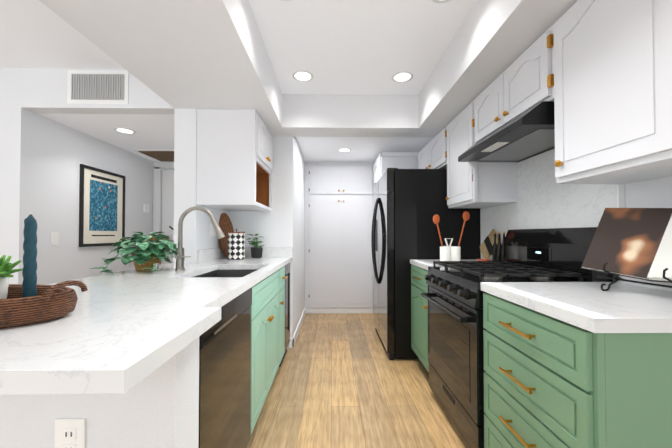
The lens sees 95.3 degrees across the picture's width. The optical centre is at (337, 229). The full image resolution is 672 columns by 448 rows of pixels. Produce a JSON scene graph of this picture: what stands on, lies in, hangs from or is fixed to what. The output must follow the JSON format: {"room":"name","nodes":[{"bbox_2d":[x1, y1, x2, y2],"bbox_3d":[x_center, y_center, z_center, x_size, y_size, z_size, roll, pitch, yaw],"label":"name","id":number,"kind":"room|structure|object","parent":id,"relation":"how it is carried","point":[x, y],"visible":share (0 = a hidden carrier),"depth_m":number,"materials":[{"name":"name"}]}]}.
{"room":"kitchen","nodes":[
{"label":"kitchen","id":0,"kind":"room"},
{"bbox_2d":[0,68,174,283],"bbox_3d":[-2.747,-0.049,2.438,2.910,2.440,0.120,0,-1,-1],"label":"wall","id":1,"kind":"structure","parent":0,"point":[17,157],"depth_m":2.40,"materials":[{"name":"white paint"}]},
{"bbox_2d":[67,70,128,103],"bbox_3d":[-1.886,-1.122,2.402,0.470,0.265,0.016,0,-1,-1],"label":"air vent","id":2,"kind":"object","parent":1,"relation":"in","point":[97,86],"visible":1,"depth_m":2.40,"materials":[{"name":"white metal"}]},
{"bbox_2d":[34,114,152,284],"bbox_3d":[-2.559,-0.034,3.387,0.120,2.440,1.770,0,-1,-1],"label":"wall","id":3,"kind":"structure","parent":0,"point":[63,152],"depth_m":2.86,"materials":[{"name":"white paint"}]},
{"bbox_2d":[50,232,58,244],"bbox_3d":[-2.482,0.075,2.681,0.008,0.115,0.075,0,-1,-1],"label":"light switch","id":4,"kind":"object","parent":3,"relation":"attached to","point":[54,238],"visible":1,"depth_m":2.67,"materials":[{"name":"white plastic"}]},
{"bbox_2d":[79,164,124,246],"bbox_3d":[-2.485,-0.231,3.256,0.022,0.800,0.620,0,-1,-1],"label":"art","id":5,"kind":"object","parent":3,"relation":"attached to","point":[101,207],"visible":0.92,"depth_m":3.20,"materials":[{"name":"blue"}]},
{"bbox_2d":[143,204,149,212],"bbox_3d":[-2.497,-0.280,3.992,0.024,0.110,0.090,0,-1,-1],"label":"light switch","id":6,"kind":"object","parent":3,"relation":"attached to","point":[146,208],"visible":0.86,"depth_m":3.97,"materials":[{"name":"white plastic"}]},
{"bbox_2d":[0,337,198,447],"bbox_3d":[-0.855,0.712,0.860,0.858,0.871,0.140,0,-1,-1],"label":"wall","id":7,"kind":"structure","parent":0,"point":[158,407],"depth_m":0.80,"materials":[{"name":"white paint"}]},
{"bbox_2d":[54,418,85,447],"bbox_3d":[-0.693,0.546,0.791,0.075,0.115,0.008,0,-1,-1],"label":"outlet","id":8,"kind":"object","parent":7,"relation":"attached to","point":[70,432],"visible":1,"depth_m":0.79,"materials":[{"name":"white plastic"}]},
{"bbox_2d":[36,0,285,160],"bbox_3d":[-1.472,-1.135,1.067,1.970,0.310,6.240,0,-1,-1],"label":"ceiling","id":9,"kind":"structure","parent":0,"point":[194,54],"depth_m":1.76,"materials":[{"name":"white paint"}]},
{"bbox_2d":[114,128,135,133],"bbox_3d":[-2.040,-0.948,2.935,0.176,0.005,0.176,0,-1,-1],"label":"recessed light","id":10,"kind":"object","parent":9,"relation":"in","point":[125,130],"visible":1,"depth_m":2.92,"materials":[{"name":"white"}]},
{"bbox_2d":[134,149,173,161],"bbox_3d":[-1.932,-0.927,3.852,0.910,0.020,0.530,0,-1,-1],"label":"ceiling vent","id":11,"kind":"object","parent":9,"relation":"in","point":[164,155],"visible":0.29,"depth_m":3.73,"materials":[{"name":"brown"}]},
{"bbox_2d":[153,161,173,233],"bbox_3d":[-1.918,0.134,4.221,1.190,2.130,0.120,0,-1,-1],"label":"wall","id":12,"kind":"structure","parent":0,"point":[161,194],"depth_m":4.17,"materials":[{"name":"white paint"}]},
{"bbox_2d":[154,162,173,234],"bbox_3d":[-2.012,0.140,4.151,0.950,2.115,0.015,0,-1,-1],"label":"door frame","id":13,"kind":"structure","parent":12,"relation":"attached to","point":[159,166],"depth_m":4.15,"materials":[{"name":"white wood"}]},
{"bbox_2d":[161,171,173,263],"bbox_3d":[-2.018,0.188,4.197,0.780,2.000,0.043,0,-1,-1],"label":"hall door","id":14,"kind":"structure","parent":12,"relation":"in","point":[167,199],"depth_m":4.19,"materials":[{"name":"white wood"}]},
{"bbox_2d":[173,108,225,262],"bbox_3d":[-1.211,-0.044,2.745,0.172,2.440,0.680,0,-1,-1],"label":"wall column","id":15,"kind":"structure","parent":0,"point":[196,230],"depth_m":2.41,"materials":[{"name":"white paint"}]},
{"bbox_2d":[210,223,216,235],"bbox_3d":[-1.121,-0.004,2.756,0.008,0.115,0.150,0,-1,-1],"label":"light switch","id":16,"kind":"object","parent":15,"relation":"attached to","point":[212,232],"visible":0.59,"depth_m":2.72,"materials":[{"name":"white plastic"}]},
{"bbox_2d":[196,109,272,210],"bbox_3d":[-0.869,-0.573,2.760,0.509,0.759,0.676,0,-1,-1],"label":"upper cabinet","id":17,"kind":"object","parent":15,"relation":"attached to","point":[234,169],"visible":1,"depth_m":2.42,"materials":[{"name":"white wood"}]},
{"bbox_2d":[0,0,476,94],"bbox_3d":[-1.348,-1.338,0.527,5.640,0.080,5.150,0,-1,-1],"label":"ceiling","id":18,"kind":"structure","parent":0,"point":[353,47],"depth_m":2.07,"materials":[{"name":"white paint"}]},
{"bbox_2d":[292,70,312,81],"bbox_3d":[-0.290,-1.264,2.520,0.176,0.005,0.176,0,-1,-1],"label":"recessed light","id":19,"kind":"object","parent":18,"relation":"in","point":[302,76],"visible":1,"depth_m":2.52,"materials":[{"name":"white"}]},
{"bbox_2d":[392,71,412,82],"bbox_3d":[0.534,-1.264,2.535,0.176,0.005,0.176,0,-1,-1],"label":"recessed light","id":20,"kind":"object","parent":18,"relation":"in","point":[402,76],"visible":1,"depth_m":2.53,"materials":[{"name":"white"}]},
{"bbox_2d":[431,0,450,2],"bbox_3d":[0.573,-1.278,1.636,0.176,0.005,0.176,0,-1,-1],"label":"recessed light","id":21,"kind":"object","parent":18,"relation":"in","point":[439,1],"visible":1,"depth_m":1.71,"materials":[{"name":"white"}]},
{"bbox_2d":[226,137,304,337],"bbox_3d":[-0.894,-0.107,3.837,0.845,2.600,1.490,0,-1,-1],"label":"wall","id":22,"kind":"structure","parent":0,"point":[281,223],"depth_m":3.10,"materials":[{"name":"white paint"}]},
{"bbox_2d":[290,307,304,347],"bbox_3d":[-0.476,1.146,3.730,0.037,0.090,1.322,0,-1,-1],"label":"baseboard","id":23,"kind":"structure","parent":22,"relation":"attached to","point":[293,341],"depth_m":3.33,"materials":[{"name":"white wood"}]},
{"bbox_2d":[305,162,374,164],"bbox_3d":[0.386,-0.097,4.545,2.050,2.600,0.120,0,-1,-1],"label":"wall","id":24,"kind":"structure","parent":0,"point":[339,163],"depth_m":4.49,"materials":[{"name":"white paint"}]},
{"bbox_2d":[282,94,418,136],"bbox_3d":[0.116,-1.105,2.990,1.273,0.310,0.270,0,-1,-1],"label":"ceiling beam","id":25,"kind":"structure","parent":0,"point":[315,115],"depth_m":2.86,"materials":[{"name":"white paint"}]},
{"bbox_2d":[247,313,468,447],"bbox_3d":[-1.282,1.179,1.315,5.800,0.050,6.800,0,-1,-1],"label":"floor","id":26,"kind":"structure","parent":0,"point":[341,380],"depth_m":2.12,"materials":[{"name":"brown wood"}]},
{"bbox_2d":[199,288,251,447],"bbox_3d":[-0.733,0.719,1.235,0.616,0.868,0.594,0,-1,-1],"label":"dishwasher","id":27,"kind":"object","parent":26,"relation":"on","point":[224,375],"visible":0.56,"depth_m":1.20,"materials":[{"name":"black metal"}]},
{"bbox_2d":[240,266,287,434],"bbox_3d":[-0.771,0.730,2.083,0.649,0.872,1.096,0,-1,-1],"label":"base cabinet","id":28,"kind":"object","parent":26,"relation":"on","point":[268,326],"depth_m":1.87,"materials":[{"name":"green wood"}]},
{"bbox_2d":[0,247,292,394],"bbox_3d":[-0.848,0.221,1.792,0.945,0.138,2.588,0,-1,-1],"label":"countertop","id":29,"kind":"structure","parent":28,"relation":"on","point":[122,331],"depth_m":0.74,"materials":[{"name":"white stone"}]},
{"bbox_2d":[0,280,87,328],"bbox_3d":[-0.993,0.185,0.805,0.562,0.101,0.312,0,-1,-1],"label":"wicker tray","id":30,"kind":"object","parent":29,"relation":"on","point":[52,302],"visible":1,"depth_m":0.77,"materials":[{"name":"brown wicker"}]},
{"bbox_2d":[0,255,22,298],"bbox_3d":[-0.991,0.147,0.875,0.139,0.145,0.125,0,-1,-1],"label":"succulent pot","id":31,"kind":"object","parent":30,"relation":"on","point":[6,268],"visible":0.94,"depth_m":0.88,"materials":[{"name":"white ceramic"}]},
{"bbox_2d":[22,212,36,297],"bbox_3d":[-0.879,0.074,0.874,0.031,0.253,0.031,0,-1,-1],"label":"candle","id":32,"kind":"object","parent":30,"relation":"on","point":[29,283],"visible":0.96,"depth_m":0.87,"materials":[{"name":"teal wax"}]},
{"bbox_2d":[90,232,185,273],"bbox_3d":[-1.197,0.131,1.902,0.410,0.243,0.436,0,-1,-1],"label":"potted plant","id":33,"kind":"object","parent":29,"relation":"on","point":[147,255],"visible":0.96,"depth_m":1.83,"materials":[{"name":"plant"}]},
{"bbox_2d":[153,263,159,271],"bbox_3d":[-1.101,0.227,1.853,0.036,0.049,0.036,0,-1,-1],"label":"button","id":34,"kind":"object","parent":29,"relation":"on","point":[156,265],"visible":0.83,"depth_m":1.84,"materials":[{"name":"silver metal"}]},
{"bbox_2d":[175,206,224,270],"bbox_3d":[-0.869,0.051,1.918,0.308,0.403,0.084,0,-1,-1],"label":"faucet","id":35,"kind":"object","parent":29,"relation":"on","point":[179,255],"visible":1,"depth_m":1.92,"materials":[{"name":"silver metal"}]},
{"bbox_2d":[191,270,256,277],"bbox_3d":[-0.703,0.395,1.948,0.398,0.205,0.708,0,-1,-1],"label":"sink","id":36,"kind":"object","parent":29,"relation":"in","point":[228,273],"visible":0.02,"depth_m":2.30,"materials":[{"name":"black metal"}]},
{"bbox_2d":[219,213,233,256],"bbox_3d":[-1.080,0.050,2.974,0.122,0.436,0.209,0,-1,-1],"label":"cutting board","id":37,"kind":"object","parent":29,"relation":"on","point":[225,225],"visible":0.56,"depth_m":2.94,"materials":[{"name":"brown wood"}]},
{"bbox_2d":[228,233,244,259],"bbox_3d":[-0.928,0.148,2.798,0.146,0.235,0.146,0,-1,-1],"label":"canister","id":38,"kind":"object","parent":29,"relation":"on","point":[236,246],"visible":1,"depth_m":2.74,"materials":[{"name":"ceramic"}]},
{"bbox_2d":[246,234,264,257],"bbox_3d":[-0.787,0.152,2.945,0.177,0.232,0.202,0,-1,-1],"label":"potted plant","id":39,"kind":"object","parent":29,"relation":"on","point":[256,251],"visible":0.98,"depth_m":2.90,"materials":[{"name":"black stone"}]},
{"bbox_2d":[279,263,289,365],"bbox_3d":[-0.742,0.743,2.819,0.633,0.868,0.367,0,-1,-1],"label":"wine cooler","id":40,"kind":"object","parent":26,"relation":"on","point":[287,305],"visible":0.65,"depth_m":2.71,"materials":[{"name":"black"}]},
{"bbox_2d":[305,165,372,313],"bbox_3d":[0.016,0.132,4.426,0.991,2.140,0.093,0,-1,-1],"label":"pantry cabinet","id":41,"kind":"object","parent":26,"relation":"on","point":[338,230],"visible":0.96,"depth_m":4.41,"materials":[{"name":"white wood"}]},
{"bbox_2d":[373,152,418,312],"bbox_3d":[0.894,0.133,4.082,0.783,2.128,0.809,0,-1,-1],"label":"pantry cabinet","id":42,"kind":"object","parent":26,"relation":"on","point":[384,161],"visible":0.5,"depth_m":3.71,"materials":[{"name":"white wood"}]},
{"bbox_2d":[411,265,428,371],"bbox_3d":[0.969,0.737,2.481,0.693,0.871,0.553,0,-1,-1],"label":"base cabinet","id":43,"kind":"object","parent":26,"relation":"on","point":[419,323],"visible":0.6,"depth_m":2.48,"materials":[{"name":"green wood"}]},
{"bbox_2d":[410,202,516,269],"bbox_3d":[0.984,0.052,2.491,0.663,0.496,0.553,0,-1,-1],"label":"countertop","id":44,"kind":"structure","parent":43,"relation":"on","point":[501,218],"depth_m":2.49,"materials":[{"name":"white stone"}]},
{"bbox_2d":[440,238,460,260],"bbox_3d":[0.917,0.166,2.540,0.165,0.192,0.156,0,-1,-1],"label":"utensil crock","id":45,"kind":"object","parent":44,"relation":"on","point":[450,253],"visible":0.79,"depth_m":2.47,"materials":[{"name":"white ceramic"}]},
{"bbox_2d":[433,214,442,246],"bbox_3d":[0.826,0.062,2.481,0.123,0.375,0.024,0,-1,-19],"label":"wooden spoon","id":46,"kind":"object","parent":45,"relation":"in","point":[436,217],"depth_m":2.47,"materials":[{"name":"orange wood"}]},
{"bbox_2d":[458,211,469,246],"bbox_3d":[1.020,0.047,2.521,0.138,0.405,0.020,0,-1,-10],"label":"wooden spoon","id":47,"kind":"object","parent":45,"relation":"in","point":[466,215],"depth_m":2.52,"materials":[{"name":"orange wood"}]},
{"bbox_2d":[480,229,497,258],"bbox_3d":[1.225,0.123,2.476,0.108,0.266,0.279,0,-1,-1],"label":"knife block","id":48,"kind":"object","parent":44,"relation":"on","point":[486,246],"visible":0.71,"depth_m":2.48,"materials":[{"name":"wood"}]},
{"bbox_2d":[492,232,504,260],"bbox_3d":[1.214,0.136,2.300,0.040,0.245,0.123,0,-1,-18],"label":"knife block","id":49,"kind":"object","parent":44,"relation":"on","point":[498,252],"visible":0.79,"depth_m":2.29,"materials":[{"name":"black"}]},
{"bbox_2d":[371,168,481,359],"bbox_3d":[0.832,0.312,3.221,0.937,1.742,0.906,0,-1,-1],"label":"fridge","id":50,"kind":"object","parent":26,"relation":"on","point":[409,204],"visible":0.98,"depth_m":2.77,"materials":[{"name":"black metal"}]},
{"bbox_2d":[421,227,612,447],"bbox_3d":[0.945,0.577,1.824,0.716,1.170,0.756,0,-1,-1],"label":"gas range","id":51,"kind":"object","parent":26,"relation":"on","point":[453,296],"visible":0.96,"depth_m":1.67,"materials":[{"name":"black metal"}]},
{"bbox_2d":[483,292,671,447],"bbox_3d":[0.993,0.716,1.136,0.693,0.871,0.608,0,-1,-1],"label":"base cabinet","id":52,"kind":"object","parent":26,"relation":"on","point":[550,382],"visible":0.96,"depth_m":0.91,"materials":[{"name":"green wood"}]},
{"bbox_2d":[480,276,671,332],"bbox_3d":[1.008,0.210,1.134,0.663,0.138,0.628,0,-1,-1],"label":"countertop","id":53,"kind":"structure","parent":52,"relation":"on","point":[622,307],"depth_m":1.02,"materials":[{"name":"white stone"}]},
{"bbox_2d":[596,262,671,290],"bbox_3d":[1.166,0.107,1.099,0.269,0.264,0.419,0,-1,-1],"label":"book stand","id":54,"kind":"object","parent":53,"relation":"on","point":[617,278],"visible":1,"depth_m":1.19,"materials":[{"name":"black metal"}]},
{"bbox_2d":[581,208,671,282],"bbox_3d":[1.150,0.038,1.100,0.195,0.294,0.483,0,-1,-1],"label":"open cookbook","id":55,"kind":"object","parent":54,"relation":"on","point":[636,243],"visible":1,"depth_m":1.19,"materials":[{"name":"brown paper"}]},
{"bbox_2d":[296,137,433,161],"bbox_3d":[0.412,-1.208,3.817,1.765,0.400,1.370,0,-1,-1],"label":"ceiling","id":56,"kind":"structure","parent":0,"point":[325,149],"depth_m":3.71,"materials":[{"name":"white paint"}]},
{"bbox_2d":[338,148,351,151],"bbox_3d":[0.084,-1.004,3.853,0.176,0.005,0.176,0,-1,-1],"label":"recessed light","id":57,"kind":"object","parent":56,"relation":"in","point":[344,150],"visible":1,"depth_m":3.86,"materials":[{"name":"white"}]},
{"bbox_2d":[412,0,577,136],"bbox_3d":[1.073,-1.142,0.567,0.557,0.310,5.150,0,-1,-1],"label":"soffit","id":58,"kind":"structure","parent":0,"point":[492,41],"depth_m":1.77,"materials":[{"name":"white paint"}]},
{"bbox_2d":[613,176,671,281],"bbox_3d":[1.397,-0.145,1.383,0.120,2.600,6.800,0,-1,-1],"label":"wall","id":59,"kind":"structure","parent":0,"point":[654,193],"depth_m":1.32,"materials":[{"name":"white paint"}]},
{"bbox_2d":[418,125,447,168],"bbox_3d":[1.119,-0.771,3.227,0.368,0.349,0.922,0,-1,-1],"label":"upper cabinet","id":60,"kind":"object","parent":59,"relation":"attached to","point":[432,153],"visible":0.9,"depth_m":3.05,"materials":[{"name":"white wood"}]},
{"bbox_2d":[445,98,517,207],"bbox_3d":[1.132,-0.577,2.494,0.368,0.759,0.538,0,-1,-1],"label":"upper cabinet","id":61,"kind":"object","parent":59,"relation":"attached to","point":[496,183],"visible":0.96,"depth_m":2.31,"materials":[{"name":"white wood"}]},
{"bbox_2d":[468,161,477,201],"bbox_3d":[0.972,-0.352,2.210,0.060,0.300,0.020,0,-1,-1],"label":"trim","id":62,"kind":"structure","parent":61,"relation":"attached to","point":[473,164],"depth_m":2.20,"materials":[{"name":"white wood"}]},
{"bbox_2d":[474,23,554,142],"bbox_3d":[1.144,-0.790,1.832,0.368,0.354,0.788,0,-1,-1],"label":"upper cabinet","id":63,"kind":"object","parent":59,"relation":"attached to","point":[521,84],"visible":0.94,"depth_m":1.69,"materials":[{"name":"white wood"}]},
{"bbox_2d":[458,101,554,161],"bbox_3d":[1.100,-0.553,1.844,0.451,0.116,0.752,0,-1,-1],"label":"range hood","id":64,"kind":"object","parent":63,"relation":"attached to","point":[530,133],"visible":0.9,"depth_m":1.72,"materials":[{"name":"black metal"}]},
{"bbox_2d":[517,148,624,228],"bbox_3d":[1.314,-0.141,1.822,0.028,0.705,0.798,0,-1,-1],"label":"backsplash","id":65,"kind":"structure","parent":59,"relation":"attached to","point":[545,200],"depth_m":1.86,"materials":[{"name":"white stone"}]},
{"bbox_2d":[553,0,671,183],"bbox_3d":[1.160,-0.602,0.919,0.368,0.759,1.028,0,-1,-1],"label":"upper cabinet","id":66,"kind":"object","parent":59,"relation":"attached to","point":[613,90],"visible":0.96,"depth_m":1.13,"materials":[{"name":"white wood"}]}
]}

